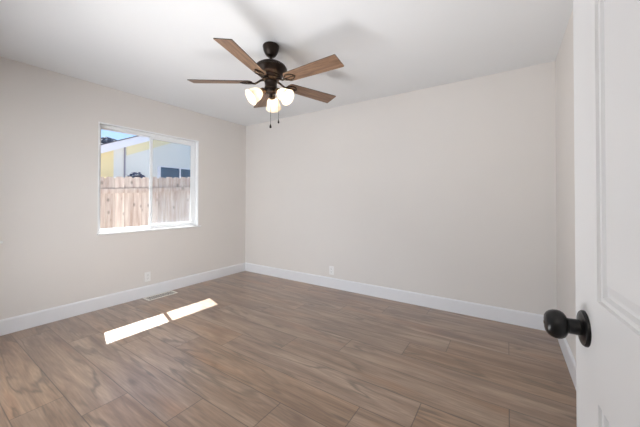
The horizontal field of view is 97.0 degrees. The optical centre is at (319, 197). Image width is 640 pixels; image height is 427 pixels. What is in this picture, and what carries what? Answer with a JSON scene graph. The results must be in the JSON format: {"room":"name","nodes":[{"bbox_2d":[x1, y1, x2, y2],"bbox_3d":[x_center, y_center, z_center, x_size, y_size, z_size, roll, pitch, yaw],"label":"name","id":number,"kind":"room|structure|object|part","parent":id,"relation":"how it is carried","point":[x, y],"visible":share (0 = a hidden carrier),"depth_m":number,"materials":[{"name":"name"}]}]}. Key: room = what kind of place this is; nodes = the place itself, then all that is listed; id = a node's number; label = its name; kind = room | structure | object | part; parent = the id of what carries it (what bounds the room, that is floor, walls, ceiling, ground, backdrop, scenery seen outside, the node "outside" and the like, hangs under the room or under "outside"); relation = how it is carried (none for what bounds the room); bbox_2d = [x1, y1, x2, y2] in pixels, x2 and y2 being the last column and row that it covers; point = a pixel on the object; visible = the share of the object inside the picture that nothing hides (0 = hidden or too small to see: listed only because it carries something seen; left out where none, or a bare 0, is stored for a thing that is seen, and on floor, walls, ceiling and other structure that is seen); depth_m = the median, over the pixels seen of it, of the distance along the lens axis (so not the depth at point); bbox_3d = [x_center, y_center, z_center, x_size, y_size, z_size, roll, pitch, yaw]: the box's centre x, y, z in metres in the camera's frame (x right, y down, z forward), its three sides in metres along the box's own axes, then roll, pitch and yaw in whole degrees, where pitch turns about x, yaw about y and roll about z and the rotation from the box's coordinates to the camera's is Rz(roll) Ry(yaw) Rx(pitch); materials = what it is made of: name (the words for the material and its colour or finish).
{"room":"empty bedroom","nodes":[
{"label":"empty bedroom","id":0,"kind":"room"},
{"bbox_2d":[0,56,245,319],"bbox_3d":[-2.230,-0.008,3.448,0.140,2.440,3.540,0,-1,34],"label":"wall","id":1,"kind":"structure","parent":0,"point":[52,253],"depth_m":2.94,"materials":[{"name":"paint"}]},
{"bbox_2d":[0,262,245,335],"bbox_3d":[-2.166,1.143,3.394,0.015,0.136,3.300,0,-1,34],"label":"baseboard","id":2,"kind":"structure","parent":1,"relation":"attached to","point":[29,320],"depth_m":3.09,"materials":[{"name":"paint"}]},
{"bbox_2d":[144,271,150,281],"bbox_3d":[-2.117,0.970,3.475,0.008,0.115,0.071,0,-1,34],"label":"wall outlet","id":3,"kind":"object","parent":1,"relation":"attached to","point":[147,275],"visible":1,"depth_m":3.47,"materials":[{"name":"plastic"}]},
{"bbox_2d":[97,122,200,234],"bbox_3d":[-2.110,-0.205,3.601,0.143,1.232,1.233,0,-1,34],"label":"window","id":4,"kind":"structure","parent":1,"relation":"in","point":[194,154],"depth_m":3.60,"materials":[{"name":"plastic"}]},
{"bbox_3d":[-2.313,-0.208,3.384,0.018,1.142,0.552,0,-1,34],"label":"fixed sash","id":5,"kind":"part","parent":4,"relation":"part of","materials":[{"name":"glass"}]},
{"bbox_3d":[-2.082,0.401,3.576,0.076,0.020,1.233,0,-1,34],"label":"sill","id":6,"kind":"part","parent":4,"relation":"part of","materials":[{"name":"stone"}]},
{"bbox_3d":[-1.993,-0.205,3.821,0.024,1.140,0.586,0,-1,34],"label":"sliding sash","id":7,"kind":"part","parent":4,"relation":"part of","materials":[{"name":"glass"}]},
{"bbox_2d":[0,0,572,125],"bbox_3d":[-0.489,-1.298,2.307,4.316,0.120,3.540,0,-1,34],"label":"ceiling","id":8,"kind":"structure","parent":0,"point":[150,49],"depth_m":2.23,"materials":[{"name":"paint"}]},
{"bbox_2d":[187,38,343,127],"bbox_3d":[-0.365,-0.897,2.270,1.205,0.682,1.261,0,-1,34],"label":"ceiling fan","id":9,"kind":"object","parent":8,"relation":"hanging from","point":[271,71],"visible":1,"depth_m":2.22,"materials":[{"name":"brown wood"}]},
{"bbox_3d":[-0.794,-0.937,2.283,0.493,0.006,0.134,0,12,-2],"label":"blade","id":10,"kind":"part","parent":9,"relation":"part of","materials":[{"name":"brown wood"}]},
{"bbox_3d":[-0.510,-0.940,1.914,0.134,0.006,0.493,13,3,16],"label":"blade","id":11,"kind":"part","parent":9,"relation":"part of","materials":[{"name":"brown wood"}]},
{"bbox_3d":[-0.526,-0.797,2.224,0.130,0.136,0.139,0,-1,34],"label":"lamp shade","id":12,"kind":"part","parent":9,"relation":"part of","materials":[{"name":"white glass"}]},
{"bbox_3d":[-0.531,-0.932,2.668,0.134,0.006,0.493,-13,4,-19],"label":"blade","id":13,"kind":"part","parent":9,"relation":"part of","materials":[{"name":"brown wood"}]},
{"bbox_3d":[-0.395,-0.714,2.265,0.004,0.251,0.012,0,-1,-2],"label":"pull chain","id":14,"kind":"part","parent":9,"relation":"part of","materials":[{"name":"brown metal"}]},
{"bbox_3d":[-0.406,-0.794,2.441,0.134,0.136,0.138,0,-1,34],"label":"lamp shade","id":15,"kind":"part","parent":9,"relation":"part of","materials":[{"name":"white glass"}]},
{"bbox_3d":[-0.276,-0.796,2.229,0.139,0.136,0.132,0,-1,34],"label":"lamp shade","id":16,"kind":"part","parent":9,"relation":"part of","materials":[{"name":"white glass"}]},
{"bbox_3d":[-0.084,-0.933,2.537,0.493,0.006,0.134,0,-13,-38],"label":"blade","id":17,"kind":"part","parent":9,"relation":"part of","materials":[{"name":"brown wood"}]},
{"bbox_3d":[-0.069,-0.938,2.073,0.493,0.006,0.134,0,-13,34],"label":"blade","id":18,"kind":"part","parent":9,"relation":"part of","materials":[{"name":"brown wood"}]},
{"bbox_2d":[0,271,576,426],"bbox_3d":[-0.483,1.262,2.275,4.056,0.120,3.300,0,-1,34],"label":"floor","id":19,"kind":"structure","parent":0,"point":[245,348],"depth_m":2.01,"materials":[{"name":"brown wood"}]},
{"bbox_2d":[143,291,177,300],"bbox_3d":[-1.972,1.210,3.508,0.146,0.005,0.356,0,-1,34],"label":"floor vent","id":20,"kind":"object","parent":19,"relation":"in","point":[164,294],"visible":1,"depth_m":3.50,"materials":[{"name":"metal"}]},
{"bbox_2d":[245,61,556,314],"bbox_3d":[0.456,-0.003,3.718,4.316,2.440,0.120,0,-1,34],"label":"wall","id":21,"kind":"structure","parent":0,"point":[446,190],"depth_m":3.17,"materials":[{"name":"paint"}]},
{"bbox_2d":[329,266,333,274],"bbox_3d":[0.154,0.983,3.830,0.071,0.115,0.008,0,-1,34],"label":"wall outlet","id":22,"kind":"object","parent":21,"relation":"attached to","point":[331,268],"visible":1,"depth_m":3.83,"materials":[{"name":"plastic"}]},
{"bbox_2d":[245,263,545,330],"bbox_3d":[0.426,1.147,3.644,4.026,0.136,0.015,0,-1,34],"label":"baseboard","id":23,"kind":"structure","parent":21,"relation":"attached to","point":[515,317],"depth_m":3.19,"materials":[{"name":"paint"}]},
{"bbox_2d":[555,10,575,360],"bbox_3d":[1.224,-0.029,1.083,0.120,2.440,3.420,0,-1,34],"label":"wall","id":24,"kind":"structure","parent":0,"point":[564,62],"depth_m":2.11,"materials":[{"name":"paint"}]},
{"bbox_2d":[557,338,575,388],"bbox_3d":[1.200,1.123,1.158,0.015,0.136,3.300,0,-1,34],"label":"baseboard","id":25,"kind":"structure","parent":24,"relation":"attached to","point":[568,356],"depth_m":1.97,"materials":[{"name":"paint"}]},
{"bbox_3d":[-1.428,-0.034,0.863,4.056,2.440,0.120,0,-1,34],"label":"wall","id":26,"kind":"structure","parent":0,"visible":0},
{"bbox_2d":[543,0,639,426],"bbox_3d":[0.326,0.158,0.247,0.097,2.023,0.773,0,-1,29],"label":"door","id":27,"kind":"structure","parent":26,"relation":"in","point":[606,33],"depth_m":0.44,"materials":[{"name":"paint"}]},
{"bbox_3d":[0.466,0.244,0.544,0.055,0.053,0.053,0,-1,29],"label":"knob","id":28,"kind":"part","parent":27,"relation":"part of","materials":[{"name":"black metal"}]},
{"bbox_3d":[0.430,0.664,0.369,0.035,0.638,0.212,0,-1,29],"label":"panel","id":29,"kind":"part","parent":27,"relation":"part of","materials":[{"name":"paint"}]},
{"bbox_3d":[0.356,0.158,0.238,0.035,2.023,0.760,0,-1,29],"label":"frame","id":30,"kind":"part","parent":27,"relation":"part of","materials":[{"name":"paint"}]},
{"bbox_3d":[0.431,-0.132,0.378,0.035,0.611,0.212,0,-1,29],"label":"panel","id":31,"kind":"part","parent":27,"relation":"part of","materials":[{"name":"paint"}]},
{"label":"outside","id":32,"kind":"structure","parent":0,"visible":0},
{"bbox_3d":[-6.043,1.630,10.345,13.860,0.200,24.000,0,-1,34],"label":"ground","id":33,"kind":"structure","parent":32,"visible":0},
{"bbox_2d":[101,137,115,143],"bbox_3d":[-9.993,-0.590,13.013,4.990,4.312,5.298,0,-1,-9],"label":"tree","id":34,"kind":"object","parent":33,"relation":"on","point":[108,139],"visible":0.02,"depth_m":12.02,"materials":[{"name":"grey plant"}]},
{"bbox_2d":[127,172,144,178],"bbox_3d":[-4.513,0.427,6.937,0.639,2.143,0.809,0,-1,34],"label":"shrub","id":35,"kind":"object","parent":33,"relation":"on","point":[135,174],"visible":0.03,"depth_m":6.92,"materials":[{"name":"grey plant"}]},
{"bbox_2d":[100,177,189,228],"bbox_3d":[-3.778,0.481,5.106,0.145,1.994,5.154,0,-1,40],"label":"wooden fence","id":36,"kind":"object","parent":33,"relation":"on","point":[124,202],"visible":0.22,"depth_m":5.54,"materials":[{"name":"brown wood"}]},
{"bbox_3d":[-3.805,-0.121,5.136,0.038,0.389,5.154,0,-1,40],"label":"fence rail","id":37,"kind":"part","parent":36,"relation":"part of","materials":[{"name":"brown wood"}]},
{"bbox_2d":[101,136,189,178],"bbox_3d":[-5.027,-0.784,11.617,4.170,4.656,11.600,0,-1,34],"label":"neighbouring house","id":38,"kind":"structure","parent":33,"relation":"on","point":[119,158],"depth_m":8.08,"materials":[{"name":"yellow paint"}]},
{"bbox_3d":[-4.456,-0.427,9.001,0.008,0.990,1.220,0,-1,34],"label":"pane","id":39,"kind":"part","parent":38,"relation":"part of","materials":[{"name":"blue glass"}]}
]}

